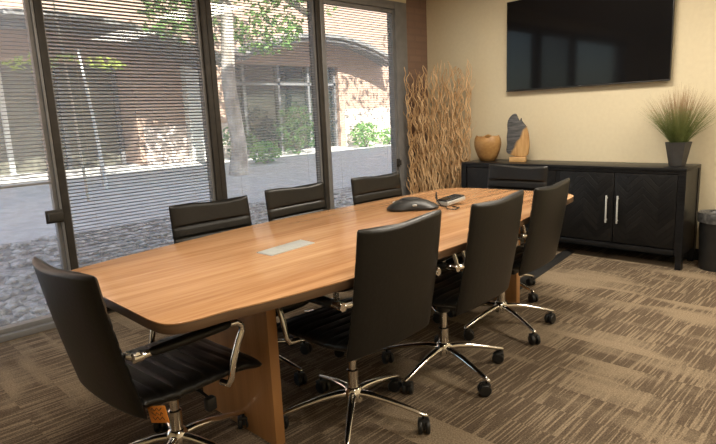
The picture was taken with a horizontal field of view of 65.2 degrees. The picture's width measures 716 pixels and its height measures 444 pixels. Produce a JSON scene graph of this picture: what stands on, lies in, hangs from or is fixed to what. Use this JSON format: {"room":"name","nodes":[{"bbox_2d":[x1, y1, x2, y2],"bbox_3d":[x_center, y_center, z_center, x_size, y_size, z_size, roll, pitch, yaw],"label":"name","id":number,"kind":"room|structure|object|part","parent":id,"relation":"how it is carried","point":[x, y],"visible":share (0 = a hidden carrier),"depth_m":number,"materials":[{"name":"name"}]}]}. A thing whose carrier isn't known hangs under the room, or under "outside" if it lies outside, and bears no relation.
{"room":"office","nodes":[
{"label":"office","id":0,"kind":"room"},
{"bbox_2d":[0,114,50,188],"bbox_3d":[-2.243,-0.471,3.712,0.044,0.469,0.301,8,15,44],"label":"window blind","id":1,"kind":"object","parent":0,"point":[22,185],"depth_m":3.73,"materials":[{"name":"grey"}]},
{"bbox_3d":[-2.885,-0.096,3.110,0.040,0.012,2.192,8,15,44],"label":"rail","id":2,"kind":"part","parent":1,"relation":"part of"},
{"bbox_2d":[0,242,715,443],"bbox_3d":[0.223,0.994,2.367,5.820,0.120,7.600,8,15,44],"label":"floor","id":3,"kind":"structure","parent":0,"point":[628,355],"depth_m":2.92,"materials":[{"name":"carpet"}]},
{"bbox_2d":[32,256,261,443],"bbox_3d":[-0.751,0.539,2.198,0.676,0.920,0.750,8,15,43],"label":"office chair","id":4,"kind":"object","parent":3,"relation":"on","point":[167,369],"visible":0.98,"depth_m":1.94,"materials":[{"name":"black leather"}]},
{"bbox_3d":[-0.950,0.393,1.937,0.511,0.521,0.153,7,14,41],"label":"backrest","id":5,"kind":"part","parent":4,"relation":"part of","materials":[{"name":"black leather"}]},
{"bbox_3d":[-0.910,0.898,2.216,0.318,0.079,0.038,-5,11,-14],"label":"leg","id":6,"kind":"part","parent":4,"relation":"part of","materials":[{"name":"silver metal"}]},
{"bbox_3d":[-0.989,0.460,2.315,0.073,0.267,0.444,7,14,41],"label":"armrest","id":7,"kind":"part","parent":4,"relation":"part of","materials":[{"name":"silver metal"}]},
{"bbox_3d":[-0.739,0.917,2.075,0.038,0.079,0.318,-2,11,4],"label":"leg","id":8,"kind":"part","parent":4,"relation":"part of","materials":[{"name":"silver metal"}]},
{"bbox_3d":[-0.583,0.508,1.961,0.073,0.267,0.444,7,14,41],"label":"armrest","id":9,"kind":"part","parent":4,"relation":"part of","materials":[{"name":"silver metal"}]},
{"bbox_3d":[-0.735,0.573,2.209,0.510,0.103,0.507,7,14,41],"label":"seat","id":10,"kind":"part","parent":4,"relation":"part of","materials":[{"name":"black leather"}]},
{"bbox_3d":[-0.551,0.887,2.191,0.318,0.079,0.038,2,11,22],"label":"leg","id":11,"kind":"part","parent":4,"relation":"part of","materials":[{"name":"silver metal"}]},
{"bbox_3d":[-0.603,0.669,2.148,0.156,0.070,0.041,7,14,41],"label":"height lever","id":12,"kind":"part","parent":4,"relation":"part of","materials":[{"name":"black plastic"}]},
{"bbox_3d":[-0.604,0.850,2.400,0.039,0.079,0.319,7,14,41],"label":"leg","id":13,"kind":"part","parent":4,"relation":"part of","materials":[{"name":"silver metal"}]},
{"bbox_2d":[169,195,312,385],"bbox_3d":[-0.576,0.364,3.051,0.679,0.933,0.731,-13,15,-43],"label":"office chair","id":14,"kind":"object","parent":3,"relation":"on","point":[189,221],"visible":0.2,"depth_m":3.15,"materials":[{"name":"black leather"}]},
{"bbox_3d":[-0.809,0.142,3.208,0.511,0.534,0.135,-13,15,-43],"label":"backrest","id":15,"kind":"part","parent":14,"relation":"part of","materials":[{"name":"black leather"}]},
{"bbox_3d":[-0.424,0.730,2.996,0.318,0.079,0.038,5,13,34],"label":"leg","id":16,"kind":"part","parent":14,"relation":"part of","materials":[{"name":"silver metal"}]},
{"bbox_3d":[-0.588,0.411,3.039,0.510,0.103,0.507,-13,15,-43],"label":"seat","id":17,"kind":"part","parent":14,"relation":"part of","materials":[{"name":"black leather"}]},
{"bbox_3d":[-0.430,0.689,3.214,0.318,0.079,0.038,-10,13,-36],"label":"leg","id":18,"kind":"part","parent":14,"relation":"part of","materials":[{"name":"silver metal"}]},
{"bbox_2d":[264,182,352,357],"bbox_3d":[-0.148,0.254,3.509,0.687,0.943,0.692,7,14,42],"label":"office chair","id":19,"kind":"object","parent":3,"relation":"on","point":[281,203],"visible":0.2,"depth_m":3.59,"materials":[{"name":"black leather"}]},
{"bbox_3d":[-0.373,0.035,3.644,0.135,0.544,0.511,7,14,42],"label":"backrest","id":20,"kind":"part","parent":19,"relation":"part of","materials":[{"name":"black leather"}]},
{"bbox_3d":[-0.141,0.306,3.487,0.507,0.103,0.510,7,14,42],"label":"seat","id":21,"kind":"part","parent":19,"relation":"part of","materials":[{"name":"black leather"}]},
{"bbox_2d":[71,188,573,443],"bbox_3d":[0.151,0.385,3.215,1.287,0.769,3.128,8,15,44],"label":"conference table","id":22,"kind":"object","parent":3,"relation":"on","point":[244,274],"visible":0.59,"depth_m":2.39,"materials":[{"name":"brown wood"}]},
{"bbox_3d":[-0.553,0.567,2.526,0.590,0.727,0.048,8,15,44],"label":"leg","id":23,"kind":"part","parent":22,"relation":"part of","materials":[{"name":"brown wood"}]},
{"bbox_2d":[387,197,438,210],"bbox_3d":[0.367,-0.124,3.615,0.314,0.068,0.335,2,12,25],"label":"phone","id":24,"kind":"object","parent":22,"relation":"on","point":[407,203],"visible":1,"depth_m":3.53,"materials":[{"name":"black plastic"}]},
{"bbox_2d":[402,197,419,199],"bbox_3d":[0.343,-0.153,3.621,0.120,0.010,0.120,2,12,25],"label":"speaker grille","id":25,"kind":"object","parent":24,"relation":"attached to","point":[406,198],"depth_m":3.59,"materials":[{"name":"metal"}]},
{"bbox_2d":[435,192,459,209],"bbox_3d":[0.578,-0.140,3.599,0.093,0.086,0.260,-5,11,-12],"label":"cable","id":26,"kind":"object","parent":22,"relation":"on","point":[436,192],"visible":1,"depth_m":3.60,"materials":[{"name":"black plastic"}]},
{"bbox_2d":[436,194,464,205],"bbox_3d":[0.614,-0.148,3.700,0.168,0.057,0.104,-10,13,-34],"label":"pad","id":27,"kind":"object","parent":22,"relation":"on","point":[454,198],"visible":1,"depth_m":3.67,"materials":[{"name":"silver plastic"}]},
{"bbox_3d":[0.958,0.204,4.098,0.480,0.727,0.048,8,15,44],"label":"leg","id":28,"kind":"part","parent":22,"relation":"part of","materials":[{"name":"brown wood"}]},
{"bbox_2d":[276,209,441,443],"bbox_3d":[-0.013,0.427,2.487,0.700,0.967,0.670,8,15,44],"label":"office chair","id":29,"kind":"object","parent":3,"relation":"on","point":[396,269],"visible":0.95,"depth_m":2.23,"materials":[{"name":"black leather"}]},
{"bbox_3d":[-0.041,0.451,2.490,0.507,0.103,0.510,8,15,44],"label":"seat","id":30,"kind":"part","parent":29,"relation":"part of","materials":[{"name":"black leather"}]},
{"bbox_3d":[-0.203,0.812,2.507,0.318,0.079,0.038,-5,11,-13],"label":"leg","id":31,"kind":"part","parent":29,"relation":"part of","materials":[{"name":"silver metal"}]},
{"bbox_3d":[-0.185,0.401,2.234,0.444,0.267,0.073,8,15,44],"label":"armrest","id":32,"kind":"part","parent":29,"relation":"part of","materials":[{"name":"silver metal"}]},
{"bbox_3d":[-0.118,0.770,2.708,0.038,0.079,0.318,-9,12,-30],"label":"leg","id":33,"kind":"part","parent":29,"relation":"part of","materials":[{"name":"silver metal"}]},
{"bbox_3d":[-0.035,0.831,2.364,0.038,0.079,0.318,-2,11,5],"label":"leg","id":34,"kind":"part","parent":29,"relation":"part of","materials":[{"name":"silver metal"}]},
{"bbox_3d":[0.103,0.764,2.688,0.038,0.079,0.318,7,14,40],"label":"leg","id":35,"kind":"part","parent":29,"relation":"part of","materials":[{"name":"silver metal"}]},
{"bbox_3d":[0.155,0.801,2.476,0.318,0.079,0.038,2,12,23],"label":"leg","id":36,"kind":"part","parent":29,"relation":"part of","materials":[{"name":"silver metal"}]},
{"bbox_3d":[0.163,0.244,2.235,0.135,0.530,0.511,8,15,44],"label":"backrest","id":37,"kind":"part","parent":29,"relation":"part of","materials":[{"name":"black leather"}]},
{"bbox_3d":[0.195,0.313,2.609,0.444,0.267,0.073,8,15,44],"label":"armrest","id":38,"kind":"part","parent":29,"relation":"part of","materials":[{"name":"silver metal"}]},
{"bbox_2d":[351,172,460,322],"bbox_3d":[0.354,0.157,3.914,0.683,0.940,0.730,-12,14,-42],"label":"office chair","id":39,"kind":"object","parent":3,"relation":"on","point":[386,186],"visible":0.14,"depth_m":4.05,"materials":[{"name":"black leather"}]},
{"bbox_3d":[0.162,-0.074,4.104,0.511,0.541,0.135,-12,14,-42],"label":"backrest","id":40,"kind":"part","parent":39,"relation":"part of","materials":[{"name":"black leather"}]},
{"bbox_3d":[0.379,0.200,3.930,0.510,0.103,0.507,-12,14,-42],"label":"seat","id":41,"kind":"part","parent":39,"relation":"part of","materials":[{"name":"black leather"}]},
{"bbox_2d":[403,59,475,193],"bbox_3d":[0.914,-0.810,6.270,0.803,1.939,0.135,1,11,18],"label":"screen","id":42,"kind":"object","parent":3,"relation":"on","point":[427,171],"visible":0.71,"depth_m":6.24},
{"bbox_2d":[382,190,523,396],"bbox_3d":[0.438,0.329,2.903,0.700,0.967,0.669,7,14,41],"label":"office chair","id":43,"kind":"object","parent":3,"relation":"on","point":[492,237],"visible":0.83,"depth_m":2.69,"materials":[{"name":"black leather"}]},
{"bbox_3d":[0.286,0.684,3.070,0.318,0.079,0.038,2,12,24],"label":"leg","id":44,"kind":"part","parent":43,"relation":"part of","materials":[{"name":"silver metal"}]},
{"bbox_3d":[0.334,0.722,2.856,0.038,0.079,0.318,7,14,41],"label":"leg","id":45,"kind":"part","parent":43,"relation":"part of","materials":[{"name":"silver metal"}]},
{"bbox_3d":[0.438,0.345,2.935,0.507,0.103,0.510,7,14,41],"label":"seat","id":46,"kind":"part","parent":43,"relation":"part of","materials":[{"name":"black leather"}]},
{"bbox_3d":[0.306,0.296,2.672,0.444,0.267,0.073,7,14,41],"label":"armrest","id":47,"kind":"part","parent":43,"relation":"part of","materials":[{"name":"silver metal"}]},
{"bbox_3d":[0.555,0.716,2.833,0.038,0.079,0.318,-9,12,-29],"label":"leg","id":48,"kind":"part","parent":43,"relation":"part of","materials":[{"name":"silver metal"}]},
{"bbox_3d":[0.644,0.675,3.032,0.318,0.079,0.038,-5,11,-12],"label":"leg","id":49,"kind":"part","parent":43,"relation":"part of","materials":[{"name":"silver metal"}]},
{"bbox_3d":[0.665,0.206,3.067,0.444,0.267,0.073,7,14,41],"label":"armrest","id":50,"kind":"part","parent":43,"relation":"part of","materials":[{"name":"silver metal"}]},
{"bbox_3d":[0.652,0.136,2.692,0.135,0.530,0.511,7,14,41],"label":"backrest","id":51,"kind":"part","parent":43,"relation":"part of","materials":[{"name":"black leather"}]},
{"bbox_2d":[445,178,569,344],"bbox_3d":[0.894,0.206,3.522,0.732,0.940,0.693,7,14,40],"label":"office chair","id":52,"kind":"object","parent":3,"relation":"on","point":[548,207],"visible":0.74,"depth_m":3.27,"materials":[{"name":"black leather"}]},
{"bbox_3d":[0.768,0.586,3.475,0.318,0.079,0.038,-11,13,-37],"label":"leg","id":53,"kind":"part","parent":52,"relation":"part of","materials":[{"name":"silver metal"}]},
{"bbox_3d":[0.895,0.221,3.531,0.507,0.103,0.510,7,14,40],"label":"seat","id":54,"kind":"part","parent":52,"relation":"part of","materials":[{"name":"black leather"}]},
{"bbox_3d":[0.759,0.546,3.693,0.318,0.079,0.038,5,13,33],"label":"leg","id":55,"kind":"part","parent":52,"relation":"part of","materials":[{"name":"silver metal"}]},
{"bbox_3d":[0.768,0.172,3.266,0.444,0.267,0.073,7,14,40],"label":"armrest","id":56,"kind":"part","parent":52,"relation":"part of","materials":[{"name":"silver metal"}]},
{"bbox_3d":[0.982,0.588,3.414,0.038,0.079,0.318,-6,11,-20],"label":"leg","id":57,"kind":"part","parent":52,"relation":"part of","materials":[{"name":"silver metal"}]},
{"bbox_3d":[1.105,0.548,3.595,0.318,0.079,0.038,-3,11,-2],"label":"leg","id":58,"kind":"part","parent":52,"relation":"part of","materials":[{"name":"silver metal"}]},
{"bbox_3d":[1.114,0.020,3.293,0.135,0.511,0.511,7,14,40],"label":"backrest","id":59,"kind":"part","parent":52,"relation":"part of","materials":[{"name":"black leather"}]},
{"bbox_2d":[487,164,547,302],"bbox_3d":[1.057,0.074,4.184,0.699,0.940,0.722,8,15,43],"label":"office chair","id":60,"kind":"object","parent":3,"relation":"on","point":[506,177],"visible":0.27,"depth_m":4.33,"materials":[{"name":"black leather"}]},
{"bbox_3d":[1.226,-0.172,4.370,0.511,0.541,0.135,8,15,43],"label":"backrest","id":61,"kind":"part","parent":60,"relation":"part of","materials":[{"name":"black leather"}]},
{"bbox_3d":[1.269,0.033,4.048,0.073,0.267,0.444,8,15,43],"label":"armrest","id":62,"kind":"part","parent":60,"relation":"part of","materials":[{"name":"silver metal"}]},
{"bbox_3d":[1.029,0.120,4.202,0.510,0.103,0.507,8,15,43],"label":"seat","id":63,"kind":"part","parent":60,"relation":"part of","materials":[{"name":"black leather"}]},
{"bbox_3d":[1.163,0.448,4.117,0.038,0.079,0.318,-10,13,-36],"label":"leg","id":64,"kind":"part","parent":60,"relation":"part of","materials":[{"name":"silver metal"}]},
{"bbox_2d":[520,249,574,289],"bbox_3d":[1.582,0.403,4.818,0.110,0.016,1.511,6,13,37],"label":"cover","id":65,"kind":"object","parent":3,"relation":"on","point":[562,255],"visible":0.57,"depth_m":4.88,"materials":[{"name":"rubber"}]},
{"bbox_2d":[461,159,700,270],"bbox_3d":[2.015,-0.149,5.418,2.143,0.841,0.449,8,15,44],"label":"sideboard","id":66,"kind":"object","parent":3,"relation":"on","point":[643,207],"visible":0.62,"depth_m":4.85,"materials":[{"name":"black wood"}]},
{"bbox_3d":[1.158,-0.212,6.031,0.058,0.813,0.059,8,15,44],"label":"leg","id":67,"kind":"part","parent":66,"relation":"part of","materials":[{"name":"black wood"}]},
{"bbox_3d":[1.349,-0.252,5.807,0.487,0.613,0.024,8,15,44],"label":"door","id":68,"kind":"part","parent":66,"relation":"part of","materials":[{"name":"black wood"}]},
{"bbox_2d":[474,134,500,160],"bbox_3d":[1.373,-0.785,5.926,0.298,0.276,0.238,8,15,44],"label":"wooden vase","id":69,"kind":"object","parent":66,"relation":"on","point":[487,147],"visible":1,"depth_m":5.83,"materials":[{"name":"brown wood"}]},
{"bbox_2d":[506,114,529,161],"bbox_3d":[1.617,-0.851,5.655,0.224,0.483,0.090,2,12,25],"label":"sculpture","id":70,"kind":"object","parent":66,"relation":"on","point":[518,141],"visible":1,"depth_m":5.63,"materials":[{"name":"grey stone"}]},
{"bbox_3d":[1.698,-0.203,5.466,0.484,0.613,0.024,8,15,44],"label":"door","id":71,"kind":"part","parent":66,"relation":"part of","materials":[{"name":"black wood"}]},
{"bbox_3d":[2.076,-0.151,5.096,0.491,0.613,0.024,8,15,44],"label":"door","id":72,"kind":"part","parent":66,"relation":"part of","materials":[{"name":"black wood"}]},
{"bbox_3d":[2.195,-0.117,4.944,0.014,0.245,0.034,8,15,44],"label":"handle","id":73,"kind":"part","parent":66,"relation":"part of","materials":[{"name":"silver metal"}]},
{"bbox_3d":[1.901,0.156,5.345,2.023,0.042,0.027,8,15,44],"label":"rail","id":74,"kind":"part","parent":66,"relation":"part of","materials":[{"name":"black wood"}]},
{"bbox_3d":[2.263,-0.107,4.878,0.014,0.245,0.034,8,15,44],"label":"handle","id":75,"kind":"part","parent":66,"relation":"part of","materials":[{"name":"silver metal"}]},
{"bbox_3d":[2.429,-0.102,4.750,0.492,0.613,0.024,8,15,44],"label":"door","id":76,"kind":"part","parent":66,"relation":"part of","materials":[{"name":"black wood"}]},
{"bbox_2d":[640,82,715,165],"bbox_3d":[2.614,-0.795,4.575,0.745,0.686,0.553,8,15,44],"label":"potted grass","id":77,"kind":"object","parent":66,"relation":"on","point":[678,146],"depth_m":4.60,"materials":[{"name":"plant"}]},
{"bbox_2d":[665,142,691,165],"bbox_3d":[2.678,-0.571,4.686,0.194,0.198,0.193,8,15,44],"label":"pot","id":78,"kind":"object","parent":77,"relation":"attached to","point":[677,152],"depth_m":4.63,"materials":[{"name":"grey ceramic"}]},
{"bbox_3d":[2.641,-0.006,4.580,0.058,0.813,0.059,8,15,44],"label":"leg","id":79,"kind":"part","parent":66,"relation":"part of","materials":[{"name":"black wood"}]},
{"bbox_3d":[2.893,-0.064,4.829,0.058,0.813,0.057,8,15,44],"label":"leg","id":80,"kind":"part","parent":66,"relation":"part of","materials":[{"name":"black wood"}]},
{"bbox_2d":[697,209,715,271],"bbox_3d":[2.946,0.152,4.585,0.308,0.473,0.304,8,15,44],"label":"waste bin","id":81,"kind":"object","parent":3,"relation":"on","point":[706,219],"visible":1,"depth_m":4.54,"materials":[{"name":"black plastic"}]},
{"bbox_2d":[389,0,405,2],"bbox_3d":[-2.081,-0.605,3.974,0.250,2.870,7.355,8,15,44],"label":"wall","id":82,"kind":"structure","parent":0,"point":[401,1],"depth_m":6.14,"materials":[{"name":"paint"}]},
{"bbox_2d":[0,0,70,342],"bbox_3d":[-2.905,-0.365,3.041,0.165,2.575,2.285,8,15,44],"label":"window","id":83,"kind":"structure","parent":82,"relation":"attached to","point":[16,330],"depth_m":3.80,"materials":[{"name":"grey metal"}]},
{"bbox_2d":[0,1,34,73],"bbox_3d":[-2.225,-1.190,3.630,0.044,0.442,0.156,8,15,44],"label":"window blind","id":84,"kind":"object","parent":83,"relation":"attached to","point":[0,1],"depth_m":3.61,"materials":[{"name":"grey"}]},
{"bbox_2d":[0,68,36,96],"bbox_3d":[-2.234,-0.910,3.659,0.044,0.175,0.217,8,15,44],"label":"window blind","id":85,"kind":"object","parent":83,"relation":"attached to","point":[0,68],"depth_m":3.65,"materials":[{"name":"grey plastic"}]},
{"bbox_2d":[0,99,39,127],"bbox_3d":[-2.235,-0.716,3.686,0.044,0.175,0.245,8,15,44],"label":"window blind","id":86,"kind":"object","parent":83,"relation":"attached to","point":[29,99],"depth_m":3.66,"materials":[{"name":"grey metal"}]},
{"bbox_2d":[10,2,31,54],"bbox_3d":[-2.203,-1.256,3.643,0.044,0.320,0.082,8,15,44],"label":"window blind","id":87,"kind":"object","parent":83,"relation":"attached to","point":[10,2],"depth_m":3.63,"materials":[{"name":"grey"}]},
{"bbox_2d":[32,0,221,313],"bbox_3d":[-1.670,-0.654,4.285,0.132,2.575,1.268,8,15,44],"label":"window","id":88,"kind":"structure","parent":82,"relation":"attached to","point":[202,43],"depth_m":4.47,"materials":[{"name":"brown metal"}]},
{"bbox_2d":[42,0,211,267],"bbox_3d":[-1.664,-0.653,4.279,0.044,2.407,1.154,8,15,44],"label":"window blind","id":89,"kind":"object","parent":88,"relation":"attached to","point":[56,1],"visible":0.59,"depth_m":4.18,"materials":[{"name":"grey metal"}]},
{"bbox_3d":[-1.937,-0.582,3.989,0.002,2.365,0.002,-3,11,0],"label":"ladder cord","id":90,"kind":"part","parent":89,"relation":"part of","materials":[{"name":"white fabric"}]},
{"bbox_3d":[-1.370,-0.712,4.549,0.002,2.365,0.002,-3,11,0],"label":"ladder cord","id":91,"kind":"part","parent":89,"relation":"part of","materials":[{"name":"white fabric"}]},
{"bbox_2d":[205,0,329,209],"bbox_3d":[-0.791,-0.857,5.154,0.132,2.575,1.233,8,15,44],"label":"window","id":92,"kind":"structure","parent":82,"relation":"attached to","point":[319,107],"depth_m":5.39,"materials":[{"name":"brown metal"}]},
{"bbox_2d":[210,0,320,223],"bbox_3d":[-0.786,-0.856,5.146,0.044,2.407,1.112,8,15,44],"label":"window blind","id":93,"kind":"object","parent":92,"relation":"attached to","point":[303,85],"visible":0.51,"depth_m":5.05,"materials":[{"name":"grey"}]},
{"bbox_3d":[-1.049,-0.786,4.867,0.002,2.365,0.002,-3,11,0],"label":"ladder cord","id":94,"kind":"part","parent":93,"relation":"part of","materials":[{"name":"white fabric"}]},
{"bbox_3d":[-0.502,-0.912,5.407,0.002,2.365,0.002,-3,11,0],"label":"ladder cord","id":95,"kind":"part","parent":93,"relation":"part of","materials":[{"name":"white fabric"}]},
{"bbox_2d":[319,0,410,209],"bbox_3d":[0.108,-1.060,6.021,0.165,2.575,1.292,8,15,44],"label":"window","id":96,"kind":"structure","parent":82,"relation":"attached to","point":[398,57],"depth_m":6.22,"materials":[{"name":"grey metal"}]},
{"bbox_2d":[324,0,395,206],"bbox_3d":[0.053,-1.049,5.977,0.044,2.407,1.025,8,15,44],"label":"window blind","id":97,"kind":"object","parent":96,"relation":"attached to","point":[326,2],"visible":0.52,"depth_m":5.86,"materials":[{"name":"grey"}]},
{"bbox_3d":[-0.188,-0.985,5.718,0.002,2.365,0.002,-3,11,0],"label":"ladder cord","id":98,"kind":"part","parent":97,"relation":"part of","materials":[{"name":"white fabric"}]},
{"bbox_2d":[406,0,429,192],"bbox_3d":[0.669,-1.240,6.694,0.250,2.870,0.485,8,15,44],"label":"wall pier","id":99,"kind":"object","parent":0,"point":[416,17],"visible":0.11,"depth_m":6.43,"materials":[{"name":"brown paint"}]},
{"bbox_2d":[426,0,715,248],"bbox_3d":[2.949,-0.970,4.715,5.840,2.870,0.120,8,15,44],"label":"wall","id":100,"kind":"structure","parent":0,"point":[602,123],"depth_m":5.47,"materials":[{"name":"paint"}]},
{"bbox_2d":[506,0,674,91],"bbox_3d":[2.108,-1.726,5.255,1.556,0.889,0.065,8,15,44],"label":"television","id":101,"kind":"object","parent":100,"relation":"attached to","point":[552,44],"visible":1,"depth_m":5.20,"materials":[{"name":"black"}]},
{"bbox_3d":[2.106,-1.290,5.315,1.556,0.010,0.004,8,15,44],"label":"trim","id":102,"kind":"part","parent":101,"relation":"part of","materials":[{"name":"black plastic"}]},
{"bbox_2d":[559,241,698,259],"bbox_3d":[2.922,0.278,4.937,5.700,0.100,0.014,8,15,44],"label":"baseboard","id":103,"kind":"structure","parent":100,"relation":"attached to","point":[696,250],"depth_m":5.22,"materials":[{"name":"black plastic"}]},
{"label":"outside","id":104,"kind":"structure","parent":0,"visible":0},
{"label":"ground base","id":105,"kind":"structure","parent":104,"visible":0},
{"bbox_2d":[0,0,390,175],"bbox_3d":[-1.212,-5.612,16.399,2.700,8.200,32.000,8,15,44],"label":"office building","id":106,"kind":"structure","parent":105,"relation":"on","point":[242,86],"depth_m":13.80,"materials":[{"name":"brick"}]},
{"bbox_3d":[-7.696,-2.157,12.139,0.070,2.560,5.070,8,15,44],"label":"storefront panel","id":107,"kind":"part","parent":106,"relation":"part of","materials":[{"name":"clear glass"}]},
{"bbox_3d":[-2.159,-3.137,16.652,0.070,2.930,3.980,8,15,44],"label":"storefront glass","id":108,"kind":"part","parent":106,"relation":"part of","materials":[{"name":"black"}]},
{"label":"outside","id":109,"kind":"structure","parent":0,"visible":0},
{"bbox_2d":[0,187,352,326],"bbox_3d":[3.247,-0.943,11.539,3.030,0.179,42.000,8,15,44],"label":"gravel","id":110,"kind":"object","parent":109,"point":[6,270],"depth_m":6.01,"materials":[{"name":"grey gravel"}]},
{"bbox_2d":[0,192,353,324],"bbox_3d":[-2.212,0.286,6.190,2.916,0.238,7.637,8,15,44],"label":"river rocks","id":111,"kind":"object","parent":110,"relation":"on","point":[20,310],"visible":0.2,"depth_m":6.02},
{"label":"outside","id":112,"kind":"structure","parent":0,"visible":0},
{"bbox_2d":[0,142,391,243],"bbox_3d":[-0.101,-1.678,14.753,6.350,0.369,42.000,8,15,44],"label":"path","id":113,"kind":"structure","parent":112,"point":[22,209],"depth_m":10.34,"materials":[{"name":"concrete"}]},
{"bbox_2d":[1,2,89,200],"bbox_3d":[-4.658,-1.781,8.372,1.009,3.151,0.635,-8,12,-26],"label":"sapling","id":114,"kind":"object","parent":113,"relation":"on","point":[15,59],"visible":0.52,"depth_m":8.53,"materials":[{"name":"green plant"}]},
{"bbox_2d":[87,82,103,185],"bbox_3d":[-4.835,-1.596,10.318,0.051,1.919,0.092,8,15,44],"label":"sapling","id":115,"kind":"object","parent":113,"relation":"on","point":[87,82],"visible":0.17,"depth_m":10.44,"materials":[{"name":"plant"}]},
{"bbox_2d":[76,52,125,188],"bbox_3d":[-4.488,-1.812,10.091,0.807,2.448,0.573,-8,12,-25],"label":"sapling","id":116,"kind":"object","parent":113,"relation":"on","point":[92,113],"visible":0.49,"depth_m":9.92,"materials":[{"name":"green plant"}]},
{"bbox_2d":[133,0,336,175],"bbox_3d":[-2.284,-4.069,11.955,3.643,6.097,5.330,8,15,44],"label":"tree","id":117,"kind":"object","parent":113,"relation":"on","point":[227,79],"visible":0.48,"depth_m":11.60,"materials":[{"name":"green plant"}]},
{"bbox_2d":[223,122,257,158],"bbox_3d":[-3.058,-2.089,14.498,0.969,1.024,0.809,-7,11,-21],"label":"shrub","id":118,"kind":"object","parent":113,"relation":"on","point":[251,133],"visible":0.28,"depth_m":14.51,"materials":[{"name":"green plant"}]},
{"bbox_2d":[249,140,282,163],"bbox_3d":[-2.269,-1.724,13.806,0.747,0.593,0.924,8,15,44],"label":"shrub","id":119,"kind":"object","parent":113,"relation":"on","point":[260,147],"visible":0.89,"depth_m":13.68,"materials":[{"name":"green plant"}]},
{"bbox_2d":[272,102,314,153],"bbox_3d":[-1.709,-2.624,15.688,0.893,1.516,1.638,8,15,44],"label":"shrub","id":120,"kind":"object","parent":113,"relation":"on","point":[289,114],"visible":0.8,"depth_m":15.58,"materials":[{"name":"green plant"}]},
{"bbox_3d":[-1.689,-2.350,15.728,0.489,0.927,0.840,8,15,44],"label":"stem","id":121,"kind":"part","parent":120,"relation":"part of","materials":[{"name":"green plant"}]},
{"bbox_2d":[349,122,380,146],"bbox_3d":[0.224,-2.774,17.783,0.875,0.848,1.172,8,15,44],"label":"shrub","id":122,"kind":"object","parent":113,"relation":"on","point":[361,131],"visible":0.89,"depth_m":17.68,"materials":[{"name":"green plant"}]},
{"bbox_2d":[379,127,390,143],"bbox_3d":[1.047,-2.885,18.730,0.612,0.615,0.870,8,15,44],"label":"shrub","id":123,"kind":"object","parent":113,"relation":"on","point":[387,139],"visible":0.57,"depth_m":18.62,"materials":[{"name":"green plant"}]}
]}

